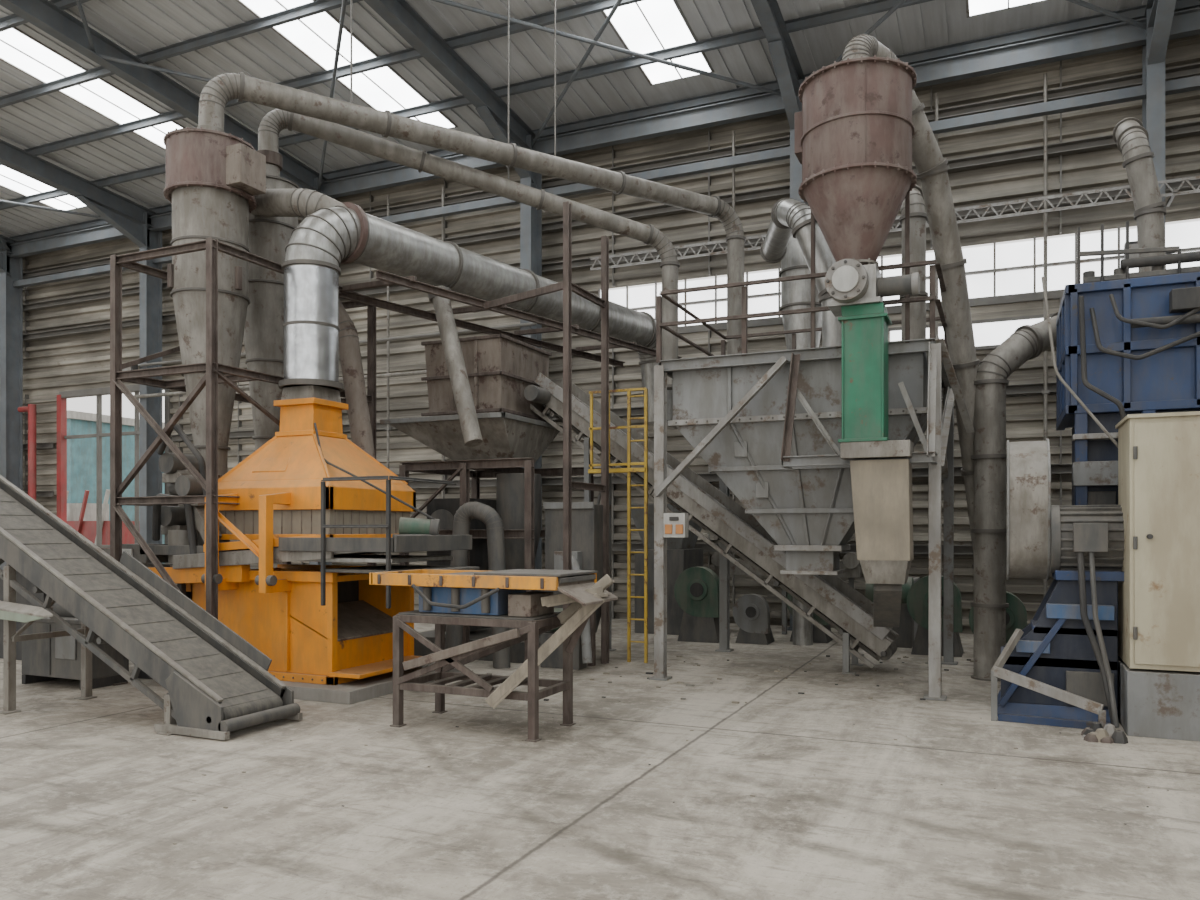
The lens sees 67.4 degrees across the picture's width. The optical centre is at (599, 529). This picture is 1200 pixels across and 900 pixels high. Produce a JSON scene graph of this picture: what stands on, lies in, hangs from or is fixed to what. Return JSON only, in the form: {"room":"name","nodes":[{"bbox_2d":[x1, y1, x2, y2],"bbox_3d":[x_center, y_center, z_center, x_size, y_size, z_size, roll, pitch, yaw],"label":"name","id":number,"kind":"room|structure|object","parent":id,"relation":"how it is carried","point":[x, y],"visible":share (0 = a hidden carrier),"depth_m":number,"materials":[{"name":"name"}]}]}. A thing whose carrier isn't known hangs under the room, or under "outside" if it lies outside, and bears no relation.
{"room":"factory floor","nodes":[
{"label":"factory floor","id":0,"kind":"room"},
{"bbox_2d":[0,0,329,193],"bbox_3d":[-8.871,-7.400,11.448,0.200,2.159,15.729,0,0,24],"label":"rafter","id":1,"kind":"object","parent":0,"point":[45,15],"depth_m":14.42,"materials":[{"name":"grey metal"}]},
{"bbox_2d":[0,0,1147,236],"bbox_3d":[-6.227,-8.030,10.599,36.400,1.360,16.300,0,0,24],"label":"ceiling","id":2,"kind":"structure","parent":0,"point":[138,27],"depth_m":14.46,"materials":[{"name":"grey metal"}]},
{"bbox_2d":[0,164,85,209],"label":"window","id":3,"kind":"structure","parent":2,"relation":"attached to","point":[12,179],"depth_m":19.80,"materials":[{"name":"white glass"}]},
{"bbox_2d":[0,27,184,149],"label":"skylight","id":4,"kind":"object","parent":2,"relation":"attached to","point":[21,51],"depth_m":15.63,"materials":[{"name":"white glass"}]},
{"bbox_2d":[236,0,457,127],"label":"skylight","id":5,"kind":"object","parent":2,"relation":"attached to","point":[314,36],"depth_m":14.51,"materials":[{"name":"white glass"}]},
{"bbox_2d":[601,0,713,85],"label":"window","id":6,"kind":"structure","parent":2,"relation":"attached to","point":[646,26],"depth_m":13.68,"materials":[{"name":"white glass"}]},
{"bbox_2d":[966,0,1048,17],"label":"window","id":7,"kind":"structure","parent":2,"relation":"attached to","point":[973,7],"depth_m":12.79,"materials":[{"name":"white glass"}]},
{"bbox_2d":[0,618,1199,899],"bbox_3d":[-7.885,1.700,6.877,36.400,0.200,24.150,0,0,24],"label":"floor","id":8,"kind":"structure","parent":0,"point":[95,802],"depth_m":5.45,"materials":[{"name":"concrete"}]},
{"bbox_2d":[0,241,22,569],"bbox_3d":[-14.692,-2.775,22.468,0.340,8.750,0.500,0,0,24],"label":"steel column","id":9,"kind":"structure","parent":8,"relation":"on","point":[11,298],"depth_m":22.43,"materials":[{"name":"metal"}]},
{"bbox_2d":[0,235,18,275],"bbox_3d":[-17.823,-7.400,15.434,0.200,2.159,15.729,0,0,24],"label":"rafter","id":10,"kind":"object","parent":9,"relation":"on","point":[9,240],"depth_m":22.25,"materials":[{"name":"grey metal"}]},
{"bbox_2d":[0,601,52,622],"bbox_3d":[-5.518,1.060,7.892,2.098,1.079,0.130,0,0,24],"label":"chute","id":11,"kind":"object","parent":8,"relation":"on","point":[10,611],"visible":1,"depth_m":7.61,"materials":[{"name":"paint"}]},
{"bbox_2d":[18,404,35,500],"bbox_3d":[-14.187,-0.750,22.298,0.540,4.700,0.180,0,0,24],"label":"red standpipe","id":12,"kind":"object","parent":8,"relation":"on","point":[31,408],"visible":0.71,"depth_m":22.15,"materials":[{"name":"metal"}]},
{"bbox_2d":[22,602,127,689],"bbox_3d":[-5.479,1.150,9.390,1.010,0.900,0.560,0,0,24],"label":"metal box","id":13,"kind":"object","parent":8,"relation":"on","point":[46,659],"visible":0.57,"depth_m":9.18,"materials":[{"name":"grey metal"}]},
{"bbox_2d":[0,544,190,679],"bbox_3d":[-5.767,0.728,10.712,3.750,1.743,1.520,0,0,24],"label":"frame","id":14,"kind":"object","parent":8,"relation":"on","point":[133,550],"visible":0.06,"depth_m":10.83,"materials":[{"name":"metal"}]},
{"bbox_2d":[140,212,161,543],"bbox_3d":[-10.215,-2.775,20.475,0.340,8.750,0.500,0,0,24],"label":"steel column","id":15,"kind":"structure","parent":8,"relation":"on","point":[150,286],"depth_m":20.45,"materials":[{"name":"metal"}]},
{"bbox_2d":[0,139,159,249],"bbox_3d":[-13.347,-7.400,13.441,0.200,2.159,15.729,0,0,24],"label":"rafter","id":16,"kind":"object","parent":15,"relation":"on","point":[125,215],"depth_m":19.06,"materials":[{"name":"grey metal"}]},
{"bbox_2d":[134,322,536,398],"bbox_3d":[-5.844,-3.345,18.222,10.300,0.767,0.080,0,0,24],"label":"conduit","id":17,"kind":"object","parent":15,"relation":"attached to","point":[420,372],"visible":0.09,"depth_m":17.40,"materials":[{"name":"metal"}]},
{"bbox_2d":[0,475,302,739],"bbox_3d":[-5.405,0.058,8.345,5.965,3.167,0.950,0,0,24],"label":"conveyor","id":18,"kind":"object","parent":8,"relation":"on","point":[217,683],"visible":0.96,"depth_m":7.73,"materials":[{"name":"grey metal"}]},
{"bbox_2d":[110,237,375,685],"bbox_3d":[-3.915,-0.625,10.199,1.510,4.450,2.610,0,0,24],"label":"frame","id":19,"kind":"object","parent":8,"relation":"on","point":[213,376],"visible":0.56,"depth_m":9.19,"materials":[{"name":"grey metal"}]},
{"bbox_2d":[163,125,265,544],"bbox_3d":[-4.211,-2.050,9.870,1.090,4.700,0.940,0,0,24],"label":"cyclone separator","id":20,"kind":"object","parent":19,"relation":"attached to","point":[213,176],"depth_m":9.60,"materials":[{"name":"grey metal"}]},
{"bbox_2d":[244,150,298,547],"bbox_3d":[-3.980,-2.100,10.800,0.720,4.800,0.720,0,0,24],"label":"cyclone separator","id":21,"kind":"object","parent":19,"relation":"attached to","point":[269,237],"depth_m":10.56,"materials":[{"name":"grey metal"}]},
{"bbox_2d":[251,188,672,423],"bbox_3d":[-1.023,-2.723,12.259,7.338,2.447,1.631,0,0,-44],"label":"duct","id":22,"kind":"object","parent":19,"relation":"attached to","point":[331,233],"visible":0.8,"depth_m":9.94,"materials":[{"name":"metal"}]},
{"bbox_2d":[428,286,482,446],"bbox_3d":[-1.703,-1.950,10.649,0.289,1.976,0.979,0,0,-43],"label":"pipe","id":23,"kind":"object","parent":22,"relation":"attached to","point":[468,419],"visible":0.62,"depth_m":10.51,"materials":[{"name":"metal"}]},
{"bbox_2d":[258,0,679,389],"bbox_3d":[-1.492,-4.640,11.703,5.531,5.320,0.290,0,0,-20],"label":"pipe","id":24,"kind":"object","parent":19,"relation":"attached to","point":[274,121],"visible":0.88,"depth_m":11.67,"materials":[{"name":"metal"}]},
{"bbox_2d":[198,0,745,354],"bbox_3d":[-1.102,-4.790,11.752,7.614,5.020,0.318,0,0,-30],"label":"pipe","id":25,"kind":"object","parent":19,"relation":"attached to","point":[224,88],"visible":0.94,"depth_m":11.39,"materials":[{"name":"metal"}]},
{"bbox_2d":[148,385,479,704],"bbox_3d":[-2.906,0.040,9.504,3.440,3.120,2.000,0,0,24],"label":"machine","id":26,"kind":"object","parent":8,"relation":"on","point":[309,492],"visible":0.84,"depth_m":8.93,"materials":[{"name":"metal"}]},
{"bbox_2d":[140,424,249,566],"bbox_3d":[-4.285,-0.294,9.472,1.135,1.588,0.680,0,0,24],"label":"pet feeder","id":27,"kind":"object","parent":26,"relation":"on","point":[178,522],"visible":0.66,"depth_m":9.36,"materials":[{"name":"grey metal"}]},
{"bbox_2d":[309,177,331,564],"bbox_3d":[-5.739,-2.775,18.482,0.340,8.750,0.500,0,0,24],"label":"steel column","id":28,"kind":"structure","parent":8,"relation":"on","point":[315,179],"depth_m":18.28,"materials":[{"name":"metal"}]},
{"bbox_2d":[445,501,510,668],"bbox_3d":[-1.448,0.634,10.576,0.851,1.949,0.216,0,0,19],"label":"pipe","id":29,"kind":"object","parent":8,"relation":"on","point":[488,515],"visible":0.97,"depth_m":10.47,"materials":[{"name":"grey metal"}]},
{"bbox_2d":[390,610,575,741],"bbox_3d":[-0.961,1.137,7.368,1.350,0.925,0.720,0,0,24],"label":"stand","id":30,"kind":"object","parent":8,"relation":"on","point":[445,660],"visible":0.83,"depth_m":7.19,"materials":[{"name":"grey metal"}]},
{"bbox_2d":[369,569,617,616],"bbox_3d":[-0.875,0.500,7.305,1.940,0.340,0.805,0,0,24],"label":"tray","id":31,"kind":"object","parent":30,"relation":"on","point":[479,592],"visible":0.99,"depth_m":7.08,"materials":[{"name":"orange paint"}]},
{"bbox_2d":[485,574,614,707],"bbox_3d":[-0.389,0.846,7.049,1.035,1.002,0.370,0,0,-10],"label":"chute","id":32,"kind":"object","parent":31,"relation":"attached to","point":[574,618],"visible":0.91,"depth_m":6.89,"materials":[{"name":"metal"}]},
{"bbox_2d":[380,334,593,662],"bbox_3d":[-1.412,-0.400,11.802,2.180,4.000,1.875,0,0,24],"label":"hopper","id":33,"kind":"object","parent":8,"relation":"on","point":[499,367],"visible":0.54,"depth_m":11.21,"materials":[{"name":"metal"}]},
{"bbox_2d":[339,201,681,663],"bbox_3d":[-0.809,-1.000,12.292,2.871,5.200,6.010,0,0,24],"label":"gantry","id":34,"kind":"object","parent":8,"relation":"on","point":[384,278],"visible":0.88,"depth_m":10.75,"materials":[{"name":"metal"}]},
{"bbox_2d":[339,300,375,458],"bbox_3d":[-2.939,-1.772,10.477,0.776,1.990,0.278,0,0,24],"label":"pipe","id":35,"kind":"object","parent":34,"relation":"attached to","point":[349,347],"visible":0.67,"depth_m":10.34,"materials":[{"name":"metal"}]},
{"bbox_2d":[520,134,541,590],"bbox_3d":[-1.262,-2.775,16.489,0.340,8.750,0.500,0,0,24],"label":"steel column","id":36,"kind":"structure","parent":8,"relation":"on","point":[530,218],"depth_m":16.55,"materials":[{"name":"metal"}]},
{"bbox_2d":[364,0,539,183],"bbox_3d":[-4.394,-7.400,9.455,0.200,2.159,15.729,0,0,24],"label":"rafter","id":37,"kind":"object","parent":36,"relation":"on","point":[398,14],"depth_m":14.19,"materials":[{"name":"grey metal"}]},
{"bbox_2d":[541,502,602,669],"bbox_3d":[-0.309,0.635,10.671,0.854,1.930,0.954,0,0,24],"label":"metal cabinet","id":38,"kind":"object","parent":8,"relation":"on","point":[587,517],"visible":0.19,"depth_m":10.58,"materials":[{"name":"grey metal"}]},
{"bbox_2d":[588,387,647,662],"bbox_3d":[0.227,-0.058,10.999,0.768,3.315,0.120,0,0,24],"label":"access ladder","id":39,"kind":"object","parent":8,"relation":"on","point":[628,470],"visible":0.98,"depth_m":10.90,"materials":[{"name":"metal"}]},
{"bbox_2d":[173,651,1168,844],"bbox_3d":[1.316,1.591,8.196,7.872,0.017,7.176,0,0,-1],"label":"scrap","id":40,"kind":"object","parent":8,"relation":"on","point":[970,660],"visible":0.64,"depth_m":9.40,"materials":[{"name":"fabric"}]},
{"bbox_2d":[674,566,718,642],"bbox_3d":[1.471,1.063,13.079,0.664,1.073,0.592,0,0,24],"label":"fan","id":41,"kind":"object","parent":8,"relation":"on","point":[696,589],"visible":0.98,"depth_m":12.83,"materials":[{"name":"green metal"}]},
{"bbox_2d":[524,373,898,673],"bbox_3d":[1.205,-0.240,10.957,4.555,3.679,1.100,0,0,24],"label":"conveyor","id":42,"kind":"object","parent":8,"relation":"on","point":[829,597],"visible":0.81,"depth_m":10.75,"materials":[{"name":"grey metal"}]},
{"bbox_2d":[733,594,773,644],"bbox_3d":[2.188,1.251,12.831,0.507,0.697,0.452,0,0,24],"label":"fan","id":43,"kind":"object","parent":8,"relation":"on","point":[751,612],"visible":1,"depth_m":12.65,"materials":[{"name":"grey metal"}]},
{"bbox_2d":[626,504,919,647],"bbox_3d":[2.568,0.600,13.634,4.199,2.000,1.400,0,0,24],"label":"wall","id":44,"kind":"object","parent":8,"relation":"on","point":[682,555],"visible":0.34,"depth_m":13.80,"materials":[{"name":"grey metal"}]},
{"bbox_2d":[787,79,807,630],"bbox_3d":[3.214,-2.775,14.496,0.340,8.750,0.500,0,0,24],"label":"steel column","id":45,"kind":"structure","parent":8,"relation":"on","point":[795,166],"depth_m":14.32,"materials":[{"name":"metal"}]},
{"bbox_2d":[751,0,804,128],"bbox_3d":[0.082,-7.400,7.462,0.200,2.159,15.729,0,0,24],"label":"rafter","id":46,"kind":"object","parent":45,"relation":"on","point":[787,67],"depth_m":13.25,"materials":[{"name":"grey metal"}]},
{"bbox_2d":[779,234,821,645],"bbox_3d":[2.840,-1.275,12.600,0.660,5.750,0.660,0,0,24],"label":"pipe","id":47,"kind":"object","parent":8,"relation":"on","point":[795,294],"visible":0.38,"depth_m":12.39,"materials":[{"name":"metal"}]},
{"bbox_2d":[787,593,832,642],"bbox_3d":[3.035,1.157,13.020,0.585,0.885,0.522,0,0,24],"label":"fan","id":48,"kind":"object","parent":8,"relation":"on","point":[819,636],"visible":0.07,"depth_m":12.77,"materials":[{"name":"grey metal"}]},
{"bbox_2d":[649,260,974,700],"bbox_3d":[2.463,-0.482,10.059,3.198,4.165,2.918,0,0,24],"label":"frame","id":49,"kind":"object","parent":8,"relation":"on","point":[938,448],"visible":0.76,"depth_m":9.23,"materials":[{"name":"grey metal"}]},
{"bbox_2d":[664,513,688,537],"bbox_3d":[0.767,-0.050,9.579,0.330,0.260,0.155,0,0,24],"label":"box","id":50,"kind":"object","parent":49,"relation":"attached to","point":[676,525],"visible":0.96,"depth_m":9.50,"materials":[{"name":"white paint"}]},
{"bbox_2d":[667,352,927,574],"bbox_3d":[2.148,-0.675,9.656,2.650,2.290,1.110,0,0,24],"label":"hopper","id":51,"kind":"object","parent":49,"relation":"on","point":[807,511],"visible":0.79,"depth_m":9.37,"materials":[{"name":"grey paint"}]},
{"bbox_2d":[795,55,919,350],"bbox_3d":[2.445,-3.060,8.547,1.099,2.520,1.080,0,0,3],"label":"cyclone separator","id":52,"kind":"object","parent":49,"relation":"on","point":[854,127],"visible":1,"depth_m":8.22,"materials":[{"name":"metal"}]},
{"bbox_2d":[838,302,913,626],"bbox_3d":[2.734,-0.557,8.772,0.640,3.086,1.072,0,0,24],"label":"chute","id":53,"kind":"object","parent":52,"relation":"attached to","point":[881,489],"visible":0.98,"depth_m":8.33,"materials":[{"name":"paint"}]},
{"bbox_2d":[842,34,979,591],"bbox_3d":[3.421,-2.006,9.311,2.768,5.456,0.411,0,0,-40],"label":"duct","id":54,"kind":"object","parent":49,"relation":"attached to","point":[927,157],"visible":0.46,"depth_m":9.37,"materials":[{"name":"metal"}]},
{"bbox_2d":[899,185,927,339],"bbox_3d":[3.467,-3.380,12.237,0.357,3.160,3.814,0,0,-6],"label":"vent pipe","id":55,"kind":"object","parent":49,"relation":"on","point":[918,218],"visible":0.27,"depth_m":10.38,"materials":[{"name":"metal"}]},
{"bbox_2d":[907,576,963,656],"bbox_3d":[4.354,1.088,11.686,0.664,1.023,0.592,0,0,24],"label":"fan","id":56,"kind":"object","parent":8,"relation":"on","point":[917,597],"visible":0.35,"depth_m":11.52,"materials":[{"name":"metal"}]},
{"bbox_2d":[969,591,1026,668],"bbox_3d":[4.630,1.148,10.459,0.624,0.904,0.557,0,0,24],"label":"fan","id":57,"kind":"object","parent":8,"relation":"on","point":[1016,614],"visible":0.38,"depth_m":10.18,"materials":[{"name":"metal"}]},
{"bbox_2d":[971,312,1057,680],"bbox_3d":[4.605,-0.392,9.771,1.197,4.024,0.413,0,0,-13],"label":"duct","id":58,"kind":"object","parent":8,"relation":"on","point":[1027,342],"visible":0.9,"depth_m":9.57,"materials":[{"name":"metal"}]},
{"bbox_2d":[991,629,1110,728],"bbox_3d":[3.682,1.218,7.359,0.877,0.763,0.293,0,0,43],"label":"guard rail","id":59,"kind":"object","parent":8,"relation":"on","point":[997,670],"visible":0.85,"depth_m":7.37,"materials":[{"name":"grey metal"}]},
{"bbox_2d":[997,438,1123,727],"bbox_3d":[4.021,0.390,7.789,1.108,2.420,1.337,0,0,24],"label":"fan","id":60,"kind":"object","parent":8,"relation":"on","point":[1070,643],"visible":0.78,"depth_m":7.56,"materials":[{"name":"grey paint"}]},
{"bbox_2d":[1081,722,1127,743],"bbox_3d":[3.854,1.536,6.878,0.305,0.128,0.280,0,0,24],"label":"pile","id":61,"kind":"object","parent":8,"relation":"on","point":[1096,733],"visible":1,"depth_m":6.80,"materials":[{"name":"stone"}]},
{"bbox_2d":[1041,221,1199,657],"bbox_3d":[5.499,-0.600,8.322,2.602,4.400,1.803,0,0,24],"label":"machine","id":62,"kind":"object","parent":8,"relation":"on","point":[1127,343],"visible":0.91,"depth_m":8.07,"materials":[{"name":"blue paint"}]},
{"bbox_2d":[1113,117,1166,271],"bbox_3d":[6.095,-3.457,10.083,0.557,2.566,0.783,0,0,24],"label":"vent pipe","id":63,"kind":"object","parent":62,"relation":"on","point":[1131,138],"visible":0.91,"depth_m":9.81,"materials":[{"name":"metal"}]},
{"bbox_2d":[1142,8,1164,225],"bbox_3d":[7.690,-2.775,12.503,0.340,8.750,0.500,0,0,24],"label":"steel column","id":64,"kind":"structure","parent":8,"relation":"on","point":[1153,75],"depth_m":12.32,"materials":[{"name":"metal"}]},
{"bbox_2d":[1144,0,1175,64],"bbox_3d":[4.558,-7.400,5.469,0.200,2.159,15.729,0,0,24],"label":"rafter","id":65,"kind":"object","parent":64,"relation":"on","point":[1162,12],"depth_m":11.92,"materials":[{"name":"grey metal"}]},
{"bbox_2d":[1115,411,1199,741],"bbox_3d":[4.866,0.350,7.094,1.320,2.500,0.840,0,0,24],"label":"tall cabinet","id":66,"kind":"object","parent":8,"relation":"on","point":[1159,453],"visible":0.97,"depth_m":6.92,"materials":[{"name":"beige metal"}]},
{"bbox_2d":[0,0,1199,241],"bbox_3d":[-6.105,-7.884,10.873,36.000,1.310,14.570,0,0,24],"label":"roof","id":67,"kind":"structure","parent":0,"point":[319,6],"depth_m":14.44,"materials":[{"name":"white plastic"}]},
{"bbox_2d":[0,0,1199,287],"bbox_3d":[-5.231,-6.940,12.837,36.000,1.720,10.241,0,0,24],"label":"roof beams","id":68,"kind":"structure","parent":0,"point":[1129,33],"depth_m":14.69,"materials":[{"name":"grey metal"}]},
{"bbox_2d":[23,35,1199,633],"bbox_3d":[-3.041,-2.900,17.757,36.000,9.000,0.150,0,0,24],"label":"wall","id":69,"kind":"structure","parent":0,"point":[51,366],"depth_m":15.74,"materials":[{"name":"metal"}]},
{"bbox_2d":[57,384,172,548],"bbox_3d":[-11.675,-0.915,21.596,3.860,5.030,0.160,0,0,24],"label":"door","id":70,"kind":"structure","parent":69,"relation":"in","point":[62,437],"depth_m":21.84,"materials":[{"name":"red paint"}]},
{"bbox_2d":[122,364,137,370],"bbox_3d":[-10.365,-3.560,20.483,0.600,0.320,0.813,0,0,24],"label":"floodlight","id":71,"kind":"object","parent":69,"relation":"attached to","point":[135,367],"visible":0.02,"depth_m":20.13,"materials":[{"name":"metal"}]},
{"bbox_2d":[23,63,1199,554],"bbox_3d":[-3.102,-3.050,17.620,35.600,6.840,0.130,0,0,24],"label":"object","id":72,"kind":"structure","parent":69,"relation":"attached to","point":[1191,128],"depth_m":15.37,"materials":[{"name":"metal"}]},
{"bbox_2d":[385,195,390,468],"bbox_3d":[-4.238,-2.700,18.017,0.100,8.000,0.070,0,0,24],"label":"conduit riser","id":73,"kind":"object","parent":72,"relation":"attached to","point":[387,428],"visible":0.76,"depth_m":17.99,"materials":[{"name":"metal"}]},
{"bbox_2d":[442,185,443,497],"bbox_3d":[-3.051,-2.700,17.488,0.100,8.000,0.070,0,0,24],"label":"conduit riser","id":74,"kind":"object","parent":72,"relation":"attached to","point":[442,185],"visible":0.24,"depth_m":17.46,"materials":[{"name":"metal"}]},
{"bbox_2d":[732,131,734,606],"bbox_3d":[2.248,-2.700,15.129,0.100,8.000,0.070,0,0,24],"label":"conduit riser","id":75,"kind":"object","parent":72,"relation":"attached to","point":[733,132],"visible":0.33,"depth_m":15.10,"materials":[{"name":"metal"}]},
{"bbox_2d":[935,93,937,337],"bbox_3d":[5.171,-2.700,13.827,0.100,8.000,0.070,0,0,24],"label":"conduit riser","id":76,"kind":"object","parent":72,"relation":"attached to","point":[936,94],"visible":0.24,"depth_m":13.80,"materials":[{"name":"metal"}]},
{"bbox_2d":[1042,73,1048,595],"bbox_3d":[6.541,-2.700,13.217,0.100,8.000,0.070,0,0,24],"label":"conduit riser","id":77,"kind":"object","parent":72,"relation":"attached to","point":[1045,391],"visible":0.54,"depth_m":13.19,"materials":[{"name":"metal"}]},
{"bbox_2d":[590,176,1199,270],"bbox_3d":[5.891,-4.610,13.206,15.380,0.215,0.620,0,0,24],"label":"tray","id":78,"kind":"object","parent":69,"relation":"attached to","point":[1175,191],"visible":0.56,"depth_m":12.92,"materials":[{"name":"grey paint"}]},
{"bbox_2d":[598,221,1199,341],"bbox_3d":[6.691,-3.920,13.430,14.700,0.960,0.100,0,0,24],"label":"window","id":79,"kind":"structure","parent":69,"relation":"in","point":[1010,272],"depth_m":13.72,"materials":[{"name":"white glass"}]},
{"bbox_2d":[1124,241,1175,258],"bbox_3d":[7.586,-3.760,12.491,0.600,0.320,0.813,0,0,24],"label":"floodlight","id":80,"kind":"object","parent":79,"relation":"attached to","point":[1133,244],"visible":0.2,"depth_m":12.21,"materials":[{"name":"metal"}]},
{"bbox_2d":[888,313,1054,349],"bbox_3d":[6.058,-2.975,13.607,3.300,0.450,0.050,0,0,24],"label":"window","id":81,"kind":"structure","parent":69,"relation":"in","point":[988,333],"depth_m":13.65,"materials":[{"name":"white glass"}]},
{"bbox_2d":[760,198,841,346],"bbox_3d":[2.464,-2.867,11.024,1.513,2.222,2.206,0,0,24],"label":"duct","id":82,"kind":"object","parent":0,"point":[789,216],"depth_m":9.98,"materials":[{"name":"silver metal"}]},
{"bbox_3d":[8.183,1.740,42.966,100.000,0.220,54.840,0,0,24],"label":"ground","id":83,"kind":"structure","parent":0,"visible":0},
{"bbox_2d":[67,490,139,554],"bbox_3d":[-17.985,0.144,30.858,5.238,2.912,1.750,0,0,24],"label":"trailer","id":84,"kind":"object","parent":83,"relation":"on","point":[81,517],"visible":0.06,"depth_m":29.72,"materials":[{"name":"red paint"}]},
{"bbox_2d":[67,410,164,543],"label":"window","id":85,"kind":"structure","parent":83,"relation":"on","point":[81,452],"depth_m":36.40,"materials":[{"name":"teal blue paint"},{"name":"painted metal"}]}
]}

